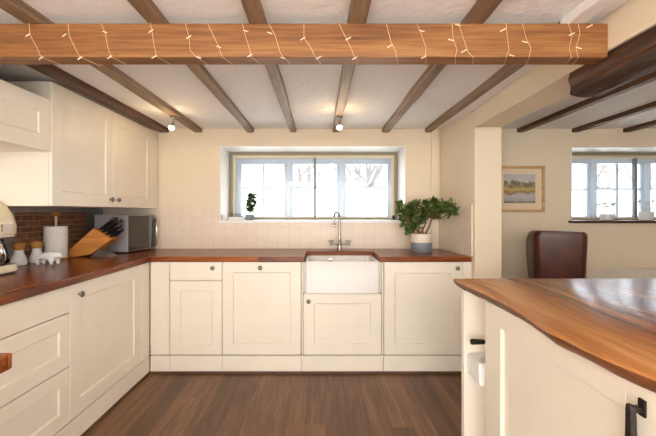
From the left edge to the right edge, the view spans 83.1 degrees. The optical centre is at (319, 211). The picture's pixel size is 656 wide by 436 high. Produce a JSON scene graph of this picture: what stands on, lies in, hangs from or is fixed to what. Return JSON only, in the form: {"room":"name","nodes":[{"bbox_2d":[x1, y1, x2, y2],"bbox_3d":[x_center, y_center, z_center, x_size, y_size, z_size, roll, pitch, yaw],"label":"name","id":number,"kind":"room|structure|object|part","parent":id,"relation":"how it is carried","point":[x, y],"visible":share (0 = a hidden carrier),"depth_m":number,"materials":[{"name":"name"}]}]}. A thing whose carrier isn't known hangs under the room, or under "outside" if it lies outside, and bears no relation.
{"room":"kitchen","nodes":[
{"label":"kitchen","id":0,"kind":"room"},
{"bbox_2d":[86,345,460,435],"bbox_3d":[1.290,1.271,1.179,6.920,0.050,5.558,0,0,0],"label":"floor","id":1,"kind":"structure","parent":0,"point":[161,404],"depth_m":2.38,"materials":[{"name":"brown wood"}]},
{"bbox_2d":[0,286,69,435],"bbox_3d":[-1.648,0.815,1.434,0.684,0.862,1.008,0,0,0],"label":"base cabinet","id":2,"kind":"object","parent":1,"relation":"on","point":[35,392],"visible":0.91,"depth_m":1.71,"materials":[{"name":"beige paint"}]},
{"bbox_3d":[-1.320,0.954,1.435,0.020,0.290,1.006,0,0,0],"label":"drawer","id":3,"kind":"part","parent":2,"relation":"part of","materials":[{"name":"beige paint"}]},
{"bbox_3d":[-1.320,0.665,1.435,0.020,0.276,1.006,0,0,0],"label":"drawer","id":4,"kind":"part","parent":2,"relation":"part of","materials":[{"name":"beige paint"}]},
{"bbox_3d":[-1.320,0.454,1.435,0.020,0.137,1.006,0,0,0],"label":"drawer","id":5,"kind":"part","parent":2,"relation":"part of","materials":[{"name":"beige paint"}]},
{"bbox_2d":[0,249,178,305],"bbox_3d":[-1.643,0.361,2.182,0.706,0.040,2.524,0,0,0],"label":"countertop","id":6,"kind":"structure","parent":2,"relation":"on","point":[31,279],"depth_m":2.12,"materials":[{"name":"brown wood"}]},
{"bbox_2d":[0,202,17,275],"bbox_3d":[-1.809,0.132,2.010,0.271,0.418,0.210,0,0,0],"label":"stand mixer","id":7,"kind":"object","parent":6,"relation":"on","point":[8,226],"visible":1,"depth_m":2.02,"materials":[{"name":"beige plastic"}]},
{"bbox_3d":[-1.705,0.212,1.966,0.068,0.096,0.016,0,0,24],"label":"jug handle","id":8,"kind":"part","parent":7,"relation":"part of","materials":[{"name":"silver metal"}]},
{"bbox_3d":[-1.717,0.086,2.010,0.044,0.040,0.100,0,0,0],"label":"control panel","id":9,"kind":"part","parent":7,"relation":"part of","materials":[{"name":"silver metal"}]},
{"bbox_2d":[10,241,27,265],"bbox_3d":[-1.925,0.265,2.365,0.092,0.153,0.092,0,0,0],"label":"shaker","id":10,"kind":"object","parent":6,"relation":"on","point":[18,257],"visible":0.94,"depth_m":2.34,"materials":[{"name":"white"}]},
{"bbox_3d":[-1.925,0.221,2.365,0.070,0.044,0.070,0,0,0],"label":"wooden lid","id":11,"kind":"part","parent":10,"relation":"part of","materials":[{"name":"brown wood"}]},
{"bbox_2d":[28,240,42,262],"bbox_3d":[-1.905,0.265,2.490,0.092,0.153,0.092,0,0,0],"label":"shaker","id":12,"kind":"object","parent":6,"relation":"on","point":[36,246],"visible":0.84,"depth_m":2.46,"materials":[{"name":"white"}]},
{"bbox_3d":[-1.905,0.221,2.490,0.070,0.044,0.070,0,0,0],"label":"wooden lid","id":13,"kind":"part","parent":12,"relation":"part of","materials":[{"name":"brown wood"}]},
{"bbox_2d":[35,250,62,264],"bbox_3d":[-1.747,0.294,2.400,0.166,0.095,0.066,0,0,0],"label":"bear figurine","id":14,"kind":"object","parent":6,"relation":"on","point":[51,256],"visible":1,"depth_m":2.37,"materials":[{"name":"white ceramic"}]},
{"bbox_2d":[43,212,68,259],"bbox_3d":[-1.912,0.169,2.680,0.160,0.345,0.160,0,0,0],"label":"paper towel holder","id":15,"kind":"object","parent":6,"relation":"on","point":[55,237],"visible":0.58,"depth_m":2.63,"materials":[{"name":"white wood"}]},
{"bbox_2d":[68,217,124,256],"bbox_3d":[-1.708,0.190,2.845,0.383,0.303,0.110,0,0,0],"label":"knife block","id":16,"kind":"object","parent":6,"relation":"on","point":[96,241],"visible":0.99,"depth_m":2.79,"materials":[{"name":"brown wood"}]},
{"bbox_3d":[-1.622,0.090,2.825,0.124,0.103,0.023,0,0,0],"label":"knife handle","id":17,"kind":"part","parent":16,"relation":"part of","materials":[{"name":"black plastic"}]},
{"bbox_3d":[-1.594,0.106,2.812,0.128,0.106,0.023,0,0,0],"label":"knife handle","id":18,"kind":"part","parent":16,"relation":"part of","materials":[{"name":"black plastic"}]},
{"bbox_3d":[-1.580,0.139,2.812,0.094,0.079,0.019,0,0,0],"label":"knife handle","id":19,"kind":"part","parent":16,"relation":"part of","materials":[{"name":"black plastic"}]},
{"bbox_2d":[95,214,156,252],"bbox_3d":[-1.679,0.182,3.236,0.352,0.318,0.360,0,0,12],"label":"microwave","id":20,"kind":"object","parent":6,"relation":"on","point":[140,232],"visible":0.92,"depth_m":3.11,"materials":[{"name":"silver metal"}]},
{"bbox_3d":[-1.545,0.176,3.208,0.016,0.302,0.360,0,0,12],"label":"door","id":21,"kind":"part","parent":20,"relation":"part of","materials":[{"name":"black glass"}]},
{"bbox_3d":[-1.508,0.176,3.341,0.002,0.286,0.068,0,0,12],"label":"control panel","id":22,"kind":"part","parent":20,"relation":"part of","materials":[{"name":"silver metal"}]},
{"bbox_3d":[-1.490,0.174,3.354,0.032,0.266,0.012,0,0,12],"label":"handle","id":23,"kind":"part","parent":20,"relation":"part of","materials":[{"name":"silver metal"}]},
{"bbox_2d":[68,262,149,435],"bbox_3d":[-1.635,0.815,2.397,0.710,0.862,0.917,0,0,0],"label":"base cabinet","id":24,"kind":"object","parent":1,"relation":"on","point":[110,357],"visible":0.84,"depth_m":2.28,"materials":[{"name":"beige paint"}]},
{"bbox_3d":[-1.295,0.446,2.009,0.030,0.034,0.034,0,0,0],"label":"knob","id":25,"kind":"part","parent":24,"relation":"part of","materials":[{"name":"grey metal"}]},
{"bbox_3d":[-1.320,0.742,2.774,0.020,0.713,0.140,0,0,0],"label":"post","id":26,"kind":"part","parent":24,"relation":"part of","materials":[{"name":"beige paint"}]},
{"bbox_2d":[150,262,170,373],"bbox_3d":[-1.232,0.815,3.143,0.148,0.862,0.602,0,0,0],"label":"base cabinet","id":27,"kind":"object","parent":1,"relation":"on","point":[160,280],"visible":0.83,"depth_m":2.85,"materials":[{"name":"beige paint"}]},
{"bbox_2d":[170,262,222,373],"bbox_3d":[-0.955,0.815,3.130,0.402,0.862,0.628,0,0,0],"label":"base cabinet","id":28,"kind":"object","parent":1,"relation":"on","point":[196,288],"visible":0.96,"depth_m":2.85,"materials":[{"name":"beige paint"}]},
{"bbox_3d":[-0.955,0.456,2.856,0.398,0.140,0.020,0,0,0],"label":"drawer","id":29,"kind":"part","parent":28,"relation":"part of","materials":[{"name":"beige paint"}]},
{"bbox_3d":[-0.955,0.815,2.856,0.398,0.568,0.020,0,0,0],"label":"door","id":30,"kind":"part","parent":28,"relation":"part of","materials":[{"name":"beige paint"}]},
{"bbox_2d":[222,262,303,373],"bbox_3d":[-0.449,0.815,3.130,0.605,0.862,0.628,0,0,0],"label":"base cabinet","id":31,"kind":"object","parent":1,"relation":"on","point":[262,300],"visible":0.92,"depth_m":2.85,"materials":[{"name":"beige paint"}]},
{"bbox_2d":[301,262,383,373],"bbox_3d":[0.173,0.816,3.130,0.633,0.860,0.628,0,0,0],"label":"base cabinet","id":32,"kind":"object","parent":1,"relation":"on","point":[341,333],"visible":0.88,"depth_m":2.85,"materials":[{"name":"beige paint"}]},
{"bbox_3d":[-0.136,0.805,2.856,0.012,0.840,0.020,0,0,0],"label":"panel","id":33,"kind":"part","parent":32,"relation":"part of","materials":[{"name":"beige paint"}]},
{"bbox_3d":[0.173,0.862,2.856,0.596,0.473,0.020,0,0,0],"label":"door","id":34,"kind":"part","parent":32,"relation":"part of","materials":[{"name":"beige paint"}]},
{"bbox_3d":[0.481,0.805,2.856,0.012,0.840,0.020,0,0,0],"label":"panel","id":35,"kind":"part","parent":32,"relation":"part of","materials":[{"name":"beige paint"}]},
{"bbox_2d":[373,256,461,373],"bbox_3d":[0.795,0.815,3.130,0.605,0.862,0.628,0,0,0],"label":"base cabinet","id":36,"kind":"object","parent":1,"relation":"on","point":[422,300],"visible":0.89,"depth_m":2.85,"materials":[{"name":"beige paint"}]},
{"bbox_2d":[151,249,471,261],"bbox_3d":[-0.066,0.361,3.132,2.446,0.040,0.624,0,0,0],"label":"countertop","id":37,"kind":"structure","parent":36,"relation":"on","point":[181,255],"depth_m":2.90,"materials":[{"name":"brown wood"}]},
{"bbox_2d":[328,211,350,249],"bbox_3d":[0.160,0.166,3.346,0.218,0.350,0.147,0,0,-38],"label":"mixer tap","id":38,"kind":"object","parent":37,"relation":"on","point":[339,243],"visible":1,"depth_m":3.35,"materials":[{"name":"silver metal"}]},
{"bbox_3d":[0.150,0.109,3.300,0.019,0.234,0.151,0,0,25],"label":"spout","id":39,"kind":"part","parent":38,"relation":"part of","materials":[{"name":"silver metal"}]},
{"bbox_2d":[337,236,342,249],"bbox_3d":[0.178,0.279,3.360,0.054,0.125,0.054,0,0,0],"label":"tap","id":40,"kind":"object","parent":38,"relation":"on","point":[339,243],"depth_m":3.35,"materials":[{"name":"silver metal"}]},
{"bbox_2d":[305,255,379,293],"bbox_3d":[0.170,0.496,2.993,0.566,0.244,0.405,0,0,0],"label":"sink","id":41,"kind":"object","parent":37,"relation":"in","point":[324,274],"visible":1,"depth_m":2.79,"materials":[{"name":"white ceramic"}]},
{"bbox_2d":[394,196,460,252],"bbox_3d":[0.901,0.100,3.155,0.540,0.481,0.354,0,0,14],"label":"potted plant","id":42,"kind":"object","parent":37,"relation":"on","point":[421,241],"visible":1,"depth_m":3.12,"materials":[{"name":"green plant"}]},
{"bbox_3d":[0.876,0.224,3.200,0.184,0.075,0.184,0,0,0],"label":"pot","id":43,"kind":"part","parent":42,"relation":"part of","materials":[{"name":"beige ceramic"}]},
{"bbox_3d":[0.794,0.742,2.856,0.601,0.713,0.020,0,0,0],"label":"door","id":44,"kind":"part","parent":36,"relation":"part of","materials":[{"name":"beige paint"}]},
{"bbox_2d":[526,230,587,278],"bbox_3d":[1.900,0.695,3.050,0.520,1.101,0.603,0,0,18],"label":"armchair","id":45,"kind":"object","parent":1,"relation":"on","point":[549,254],"visible":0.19,"depth_m":2.78,"materials":[{"name":"brown leather"}]},
{"bbox_2d":[461,290,655,435],"bbox_3d":[1.381,0.821,0.782,1.337,0.850,2.205,0,0,0],"label":"kitchen island","id":46,"kind":"object","parent":1,"relation":"on","point":[534,386],"visible":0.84,"depth_m":1.33,"materials":[{"name":"beige paint"}]},
{"bbox_3d":[1.385,0.821,1.868,1.330,0.850,0.034,0,0,0],"label":"panel","id":47,"kind":"part","parent":46,"relation":"part of","materials":[{"name":"beige paint"}]},
{"bbox_2d":[467,353,484,385],"bbox_3d":[0.792,0.752,1.778,0.114,0.103,0.140,0,0,0],"label":"switch box","id":48,"kind":"object","parent":46,"relation":"attached to","point":[475,361],"visible":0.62,"depth_m":1.76,"materials":[{"name":"white plastic"}]},
{"bbox_2d":[453,279,655,392],"bbox_3d":[1.480,0.368,0.772,1.641,0.054,2.245,0,0,0],"label":"island countertop","id":49,"kind":"structure","parent":46,"relation":"on","point":[610,324],"depth_m":1.24,"materials":[{"name":"brown wood"}]},
{"bbox_3d":[0.732,0.544,0.858,0.037,0.220,0.028,0,0,0],"label":"handle","id":50,"kind":"part","parent":46,"relation":"part of","materials":[{"name":"black metal"}]},
{"bbox_3d":[-1.350,0.806,0.397,0.900,0.843,0.895,0,0,0],"label":"base cabinet","id":51,"kind":"object","parent":1,"relation":"on","visible":0},
{"bbox_2d":[0,353,11,373],"bbox_3d":[-1.298,0.360,0.300,1.103,0.039,1.200,0,0,0],"label":"countertop","id":52,"kind":"structure","parent":51,"relation":"on","point":[5,358],"depth_m":0.88,"materials":[{"name":"brown wood"}]},
{"bbox_2d":[0,0,655,128],"bbox_3d":[1.290,-0.809,1.179,6.920,0.060,5.558,0,0,0],"label":"ceiling","id":53,"kind":"structure","parent":0,"point":[376,92],"depth_m":2.16,"materials":[{"name":"white paint"}]},
{"bbox_2d":[26,65,168,132],"bbox_3d":[-1.451,-0.761,0.929,0.093,0.036,5.058,0,0,0],"label":"joist","id":54,"kind":"object","parent":53,"relation":"attached to","point":[51,71],"visible":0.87,"depth_m":2.34,"materials":[{"name":"brown wood"}]},
{"bbox_2d":[0,0,201,132],"bbox_3d":[-1.134,-0.761,0.929,0.082,0.036,5.058,0,0,0],"label":"joist","id":55,"kind":"object","parent":53,"relation":"attached to","point":[18,9],"visible":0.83,"depth_m":2.04,"materials":[{"name":"brown wood"}]},
{"bbox_2d":[168,115,176,129],"bbox_3d":[-1.140,-0.687,2.860,0.048,0.112,0.070,0,0,16],"label":"ceiling spotlight","id":56,"kind":"object","parent":55,"relation":"attached to","point":[171,126],"visible":1,"depth_m":2.85,"materials":[{"name":"grey metal"}]},
{"bbox_2d":[127,0,253,132],"bbox_3d":[-0.648,-0.761,0.929,0.068,0.036,5.058,0,0,0],"label":"joist","id":57,"kind":"object","parent":53,"relation":"attached to","point":[147,9],"visible":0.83,"depth_m":2.03,"materials":[{"name":"brown wood"}]},
{"bbox_2d":[241,0,295,132],"bbox_3d":[-0.249,-0.761,0.929,0.065,0.036,5.058,0,0,0],"label":"joist","id":58,"kind":"object","parent":53,"relation":"attached to","point":[254,11],"visible":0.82,"depth_m":2.01,"materials":[{"name":"brown wood"}]},
{"bbox_2d":[333,0,370,132],"bbox_3d":[0.149,-0.761,0.929,0.071,0.036,5.058,0,0,0],"label":"joist","id":59,"kind":"object","parent":53,"relation":"attached to","point":[359,9],"visible":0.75,"depth_m":1.96,"materials":[{"name":"brown wood"}]},
{"bbox_2d":[336,115,342,129],"bbox_3d":[0.150,-0.687,2.859,0.048,0.112,0.071,0,0,0],"label":"ceiling spotlight","id":60,"kind":"object","parent":59,"relation":"attached to","point":[339,125],"visible":1,"depth_m":2.85,"materials":[{"name":"grey metal"}]},
{"bbox_2d":[382,0,502,132],"bbox_3d":[0.612,-0.761,0.929,0.075,0.036,5.058,0,0,0],"label":"joist","id":61,"kind":"object","parent":53,"relation":"attached to","point":[481,10],"visible":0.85,"depth_m":2.02,"materials":[{"name":"brown wood"}]},
{"bbox_2d":[425,22,559,132],"bbox_3d":[1.010,-0.761,2.479,0.068,0.036,1.958,0,0,0],"label":"joist","id":62,"kind":"object","parent":53,"relation":"attached to","point":[505,71],"visible":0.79,"depth_m":2.35,"materials":[{"name":"brown wood"}]},
{"bbox_2d":[517,71,655,132],"bbox_3d":[1.872,-0.761,0.929,0.067,0.036,5.058,0,0,0],"label":"joist","id":63,"kind":"object","parent":53,"relation":"attached to","point":[651,77],"visible":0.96,"depth_m":2.54,"materials":[{"name":"brown wood"}]},
{"bbox_2d":[560,0,615,23],"bbox_3d":[1.010,-0.761,-0.050,0.082,0.036,3.100,0,0,0],"label":"joist","id":64,"kind":"object","parent":53,"relation":"attached to","point":[587,9],"visible":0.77,"depth_m":1.39,"materials":[{"name":"white paint"}]},
{"bbox_2d":[572,101,655,132],"bbox_3d":[2.384,-0.761,0.929,0.066,0.036,5.058,0,0,0],"label":"joist","id":65,"kind":"object","parent":53,"relation":"attached to","point":[652,105],"visible":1,"depth_m":2.94,"materials":[{"name":"brown wood"}]},
{"bbox_2d":[623,120,655,132],"bbox_3d":[2.860,-0.761,0.929,0.070,0.036,5.058,0,0,0],"label":"joist","id":66,"kind":"object","parent":53,"relation":"attached to","point":[650,123],"visible":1,"depth_m":3.29,"materials":[{"name":"brown wood"}]},
{"bbox_2d":[149,129,655,344],"bbox_3d":[1.290,0.234,3.708,6.920,2.025,0.500,0,0,0],"label":"wall","id":67,"kind":"structure","parent":0,"point":[188,160],"depth_m":3.46,"materials":[{"name":"beige paint"}]},
{"bbox_2d":[103,206,430,248],"bbox_3d":[-0.493,0.143,3.452,3.054,0.395,0.012,0,0,0],"label":"backsplash","id":68,"kind":"structure","parent":67,"relation":"attached to","point":[178,227],"depth_m":3.45,"materials":[{"name":"beige tile"}]},
{"bbox_2d":[219,146,405,222],"bbox_3d":[-0.058,-0.259,3.699,1.760,0.717,0.522,0,0,0],"label":"window","id":69,"kind":"structure","parent":67,"relation":"in","point":[232,158],"depth_m":3.80,"materials":[{"name":"white paint"}]},
{"bbox_2d":[222,214,227,219],"bbox_3d":[-0.900,0.051,3.500,0.056,0.055,0.056,0,0,0],"label":"candle cup","id":70,"kind":"object","parent":69,"relation":"on","point":[224,216],"visible":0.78,"depth_m":3.48,"materials":[{"name":"white ceramic"}]},
{"bbox_2d":[228,214,243,219],"bbox_3d":[-0.815,0.047,3.572,0.156,0.063,0.024,0,0,0],"label":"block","id":71,"kind":"object","parent":69,"relation":"on","point":[238,217],"visible":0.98,"depth_m":3.56,"materials":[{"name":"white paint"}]},
{"bbox_2d":[244,192,257,219],"bbox_3d":[-0.668,-0.056,3.597,0.149,0.268,0.147,0,0,0],"label":"potted plant","id":72,"kind":"object","parent":69,"relation":"on","point":[251,197],"visible":0.99,"depth_m":3.57,"materials":[{"name":"green plant"}]},
{"bbox_3d":[-0.682,0.051,3.600,0.090,0.055,0.090,0,0,0],"label":"pot","id":73,"kind":"part","parent":72,"relation":"part of","materials":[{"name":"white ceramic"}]},
{"bbox_3d":[-0.068,0.089,3.698,1.735,0.022,0.520,0,0,0],"label":"sill","id":74,"kind":"part","parent":69,"relation":"part of","materials":[{"name":"white paint"}]},
{"bbox_3d":[-0.058,-0.263,3.924,1.760,0.682,0.072,0,0,0],"label":"casement frame","id":75,"kind":"part","parent":69,"relation":"part of","materials":[{"name":"white paint"}]},
{"bbox_2d":[431,128,438,248],"bbox_3d":[1.069,-0.220,3.449,0.069,1.119,0.018,0,0,0],"label":"trim","id":76,"kind":"structure","parent":67,"relation":"attached to","point":[435,133],"depth_m":3.44,"materials":[{"name":"beige paint"}]},
{"bbox_2d":[439,205,472,256],"bbox_3d":[1.139,0.143,3.138,0.012,0.395,0.618,0,0,-5],"label":"backsplash","id":77,"kind":"structure","parent":67,"relation":"attached to","point":[456,232],"depth_m":3.05,"materials":[{"name":"beige tile"}]},
{"bbox_2d":[502,166,544,211],"bbox_3d":[1.861,-0.214,3.447,0.462,0.432,0.022,0,0,0],"label":"framed picture","id":78,"kind":"object","parent":67,"relation":"attached to","point":[523,187],"visible":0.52,"depth_m":3.45,"materials":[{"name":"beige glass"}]},
{"bbox_2d":[504,174,534,202],"bbox_3d":[1.861,-0.216,3.449,0.292,0.267,0.001,0,0,0],"label":"painting","id":79,"kind":"object","parent":78,"relation":"attached to","point":[518,188],"depth_m":3.45},
{"bbox_2d":[568,147,655,222],"bbox_3d":[3.150,-0.251,3.688,1.660,0.713,0.540,0,0,0],"label":"window","id":80,"kind":"structure","parent":67,"relation":"in","point":[641,159],"depth_m":3.84,"materials":[{"name":"white paint"}]},
{"bbox_2d":[596,202,614,219],"bbox_3d":[2.788,-0.009,3.598,0.161,0.179,0.131,0,0,-20],"label":"vase","id":81,"kind":"object","parent":80,"relation":"on","point":[605,216],"visible":0.92,"depth_m":3.56,"materials":[{"name":"white ceramic"}]},
{"bbox_3d":[2.792,0.049,3.600,0.132,0.062,0.132,0,0,0],"label":"pot","id":82,"kind":"part","parent":81,"relation":"part of","materials":[{"name":"white ceramic"}]},
{"bbox_3d":[3.150,0.091,3.688,1.660,0.022,0.540,0,0,0],"label":"sill","id":83,"kind":"part","parent":80,"relation":"part of","materials":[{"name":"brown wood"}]},
{"bbox_2d":[636,199,654,219],"bbox_3d":[3.179,-0.024,3.600,0.147,0.208,0.132,0,0,0],"label":"vase","id":84,"kind":"object","parent":80,"relation":"on","point":[642,215],"visible":0.94,"depth_m":3.56,"materials":[{"name":"white ceramic"}]},
{"bbox_3d":[3.172,0.037,3.600,0.132,0.085,0.132,0,0,0],"label":"pot","id":85,"kind":"part","parent":84,"relation":"part of","materials":[{"name":"white ceramic"}]},
{"bbox_2d":[586,268,655,278],"bbox_3d":[3.141,0.883,3.409,1.518,0.725,0.097,0,0,0],"label":"radiator","id":86,"kind":"object","parent":67,"relation":"attached to","point":[591,273],"visible":0.23,"depth_m":3.37,"materials":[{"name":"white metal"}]},
{"bbox_3d":[3.160,0.816,3.385,1.440,0.540,0.030,0,0,0],"label":"panel","id":87,"kind":"part","parent":86,"relation":"part of","materials":[{"name":"beige metal"}]},
{"bbox_2d":[440,0,655,278],"bbox_3d":[1.249,0.234,0.929,0.256,2.025,5.058,0,0,0],"label":"wall pier","id":88,"kind":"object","parent":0,"point":[471,144],"visible":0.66,"depth_m":2.80,"materials":[{"name":"beige paint"}]},
{"bbox_2d":[0,24,607,64],"bbox_3d":[-0.433,-0.677,1.496,3.134,0.134,0.082,0,0,0],"label":"ceiling beam","id":89,"kind":"structure","parent":88,"relation":"attached to","point":[130,44],"depth_m":1.46,"materials":[{"name":"brown wood"}]},
{"bbox_2d":[25,24,62,65],"bbox_3d":[-1.080,-0.653,1.494,0.145,0.160,0.093,0,0,0],"label":"fairy lights","id":90,"kind":"object","parent":89,"relation":"attached to","point":[29,24],"depth_m":1.45,"materials":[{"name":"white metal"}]},
{"bbox_2d":[62,22,100,65],"bbox_3d":[-0.933,-0.657,1.494,0.149,0.168,0.093,0,0,0],"label":"fairy lights","id":91,"kind":"object","parent":89,"relation":"attached to","point":[68,22],"depth_m":1.45,"materials":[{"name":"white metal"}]},
{"bbox_2d":[100,22,129,65],"bbox_3d":[-0.802,-0.657,1.494,0.113,0.168,0.093,0,0,0],"label":"fairy lights","id":92,"kind":"object","parent":89,"relation":"attached to","point":[100,22],"depth_m":1.45,"materials":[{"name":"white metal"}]},
{"bbox_2d":[148,23,173,65],"bbox_3d":[-0.622,-0.655,1.494,0.098,0.164,0.093,0,0,0],"label":"fairy lights","id":93,"kind":"object","parent":89,"relation":"attached to","point":[150,23],"depth_m":1.45,"materials":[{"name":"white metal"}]},
{"bbox_2d":[185,22,210,65],"bbox_3d":[-0.477,-0.657,1.494,0.098,0.168,0.093,0,0,0],"label":"fairy lights","id":94,"kind":"object","parent":89,"relation":"attached to","point":[185,22],"depth_m":1.45,"materials":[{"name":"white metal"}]},
{"bbox_2d":[207,22,234,65],"bbox_3d":[-0.387,-0.657,1.494,0.106,0.168,0.093,0,0,0],"label":"fairy lights","id":95,"kind":"object","parent":89,"relation":"attached to","point":[207,22],"depth_m":1.45,"materials":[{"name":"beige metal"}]},
{"bbox_2d":[242,23,262,65],"bbox_3d":[-0.264,-0.655,1.494,0.078,0.164,0.093,0,0,0],"label":"fairy lights","id":96,"kind":"object","parent":89,"relation":"attached to","point":[242,23],"depth_m":1.45,"materials":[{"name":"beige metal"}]},
{"bbox_2d":[267,22,284,58],"bbox_3d":[-0.172,-0.671,1.494,0.067,0.141,0.093,0,0,0],"label":"fairy lights","id":97,"kind":"object","parent":89,"relation":"attached to","point":[268,22],"depth_m":1.45,"materials":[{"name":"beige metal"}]},
{"bbox_2d":[338,22,359,65],"bbox_3d":[0.113,-0.657,1.494,0.082,0.168,0.093,0,0,0],"label":"fairy lights","id":98,"kind":"object","parent":89,"relation":"attached to","point":[338,22],"depth_m":1.45,"materials":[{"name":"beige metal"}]},
{"bbox_2d":[415,22,426,58],"bbox_3d":[0.395,-0.671,1.494,0.043,0.141,0.093,0,0,0],"label":"fairy lights","id":99,"kind":"object","parent":89,"relation":"attached to","point":[416,22],"depth_m":1.45,"materials":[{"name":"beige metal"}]},
{"bbox_2d":[448,22,473,63],"bbox_3d":[0.552,-0.661,1.494,0.098,0.160,0.093,0,0,0],"label":"fairy lights","id":100,"kind":"object","parent":89,"relation":"attached to","point":[451,22],"depth_m":1.45,"materials":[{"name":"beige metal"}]},
{"bbox_2d":[520,22,530,64],"bbox_3d":[0.804,-0.659,1.494,0.039,0.164,0.093,0,0,0],"label":"fairy lights","id":101,"kind":"object","parent":89,"relation":"attached to","point":[521,22],"depth_m":1.45,"materials":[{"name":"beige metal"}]},
{"bbox_2d":[564,22,581,65],"bbox_3d":[0.990,-0.657,1.494,0.067,0.168,0.093,0,0,0],"label":"fairy lights","id":102,"kind":"object","parent":89,"relation":"attached to","point":[567,22],"depth_m":1.45,"materials":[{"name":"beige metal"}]},
{"bbox_2d":[462,262,471,289],"bbox_3d":[1.132,0.815,2.856,0.068,0.862,0.020,0,0,0],"label":"trim","id":103,"kind":"structure","parent":88,"relation":"attached to","point":[466,266],"depth_m":2.85,"materials":[{"name":"beige paint"}]},
{"bbox_2d":[568,25,655,97],"bbox_3d":[1.220,-0.576,0.400,0.171,0.125,2.600,0,0,0],"label":"beam","id":104,"kind":"structure","parent":88,"relation":"attached to","point":[635,58],"depth_m":1.44,"materials":[{"name":"brown wood"}]},
{"bbox_3d":[-2.095,0.234,0.929,0.150,2.025,5.058,0,0,0],"label":"wall","id":105,"kind":"structure","parent":0,"visible":0},
{"bbox_2d":[0,79,50,151],"bbox_3d":[-1.765,-0.484,1.617,0.500,0.293,0.933,0,0,0],"label":"upper cabinet","id":106,"kind":"object","parent":105,"relation":"attached to","point":[25,116],"visible":1,"depth_m":1.91,"materials":[{"name":"beige paint"}]},
{"bbox_2d":[15,212,85,259],"bbox_3d":[-2.006,0.172,2.800,0.016,0.338,0.720,0,0,0],"label":"backsplash","id":107,"kind":"structure","parent":105,"relation":"attached to","point":[30,225],"depth_m":2.66,"materials":[{"name":"brown brick"}]},
{"bbox_2d":[0,207,102,262],"bbox_3d":[-2.017,0.134,2.320,0.006,0.415,2.240,0,0,0],"label":"backsplash","id":108,"kind":"structure","parent":105,"relation":"attached to","point":[90,212],"depth_m":2.79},
{"bbox_2d":[0,81,157,207],"bbox_3d":[-1.746,-0.385,2.763,0.532,0.702,1.355,0,0,0],"label":"upper cabinet","id":109,"kind":"object","parent":105,"relation":"attached to","point":[99,157],"visible":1,"depth_m":2.37,"materials":[{"name":"beige paint"}]},
{"bbox_3d":[-1.520,-0.385,2.393,0.020,0.700,0.615,0,0,0],"label":"door","id":110,"kind":"part","parent":109,"relation":"part of","materials":[{"name":"beige paint"}]},
{"bbox_3d":[-1.520,-0.385,3.014,0.020,0.700,0.619,0,0,0],"label":"door","id":111,"kind":"part","parent":109,"relation":"part of","materials":[{"name":"beige paint"}]},
{"label":"outside","id":112,"kind":"structure","parent":0,"visible":0},
{"bbox_3d":[0.000,1.376,10.000,80.000,0.140,70.000,0,0,0],"label":"ground","id":113,"kind":"structure","parent":112,"visible":0},
{"bbox_2d":[273,165,347,188],"bbox_3d":[-0.363,-1.349,12.501,1.940,5.373,3.252,0,0,44],"label":"bare tree","id":114,"kind":"object","parent":113,"relation":"on","point":[299,178],"visible":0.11,"depth_m":12.87,"materials":[{"name":"grey plant"}]},
{"bbox_2d":[313,165,383,186],"bbox_3d":[1.353,-0.535,9.749,2.868,3.745,1.881,0,0,-13],"label":"bare tree","id":115,"kind":"object","parent":113,"relation":"on","point":[378,170],"visible":0.21,"depth_m":9.91,"materials":[{"name":"grey plant"}]},
{"bbox_2d":[330,165,384,186],"bbox_3d":[0.974,-1.700,18.673,3.526,6.072,3.429,0,0,37],"label":"bare tree","id":116,"kind":"object","parent":113,"relation":"on","point":[348,182],"visible":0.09,"depth_m":18.63,"materials":[{"name":"grey plant"}]},
{"bbox_2d":[243,189,655,215],"bbox_3d":[4.000,0.406,8.125,32.000,1.800,0.250,0,0,0],"label":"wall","id":117,"kind":"structure","parent":113,"relation":"on","point":[303,199],"depth_m":8.00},
{"bbox_2d":[581,164,655,187],"bbox_3d":[9.014,-0.835,10.564,3.513,4.318,2.278,0,0,0],"label":"bare tree","id":118,"kind":"object","parent":113,"relation":"on","point":[607,182],"visible":0.13,"depth_m":10.51,"materials":[{"name":"grey plant"}]}
]}

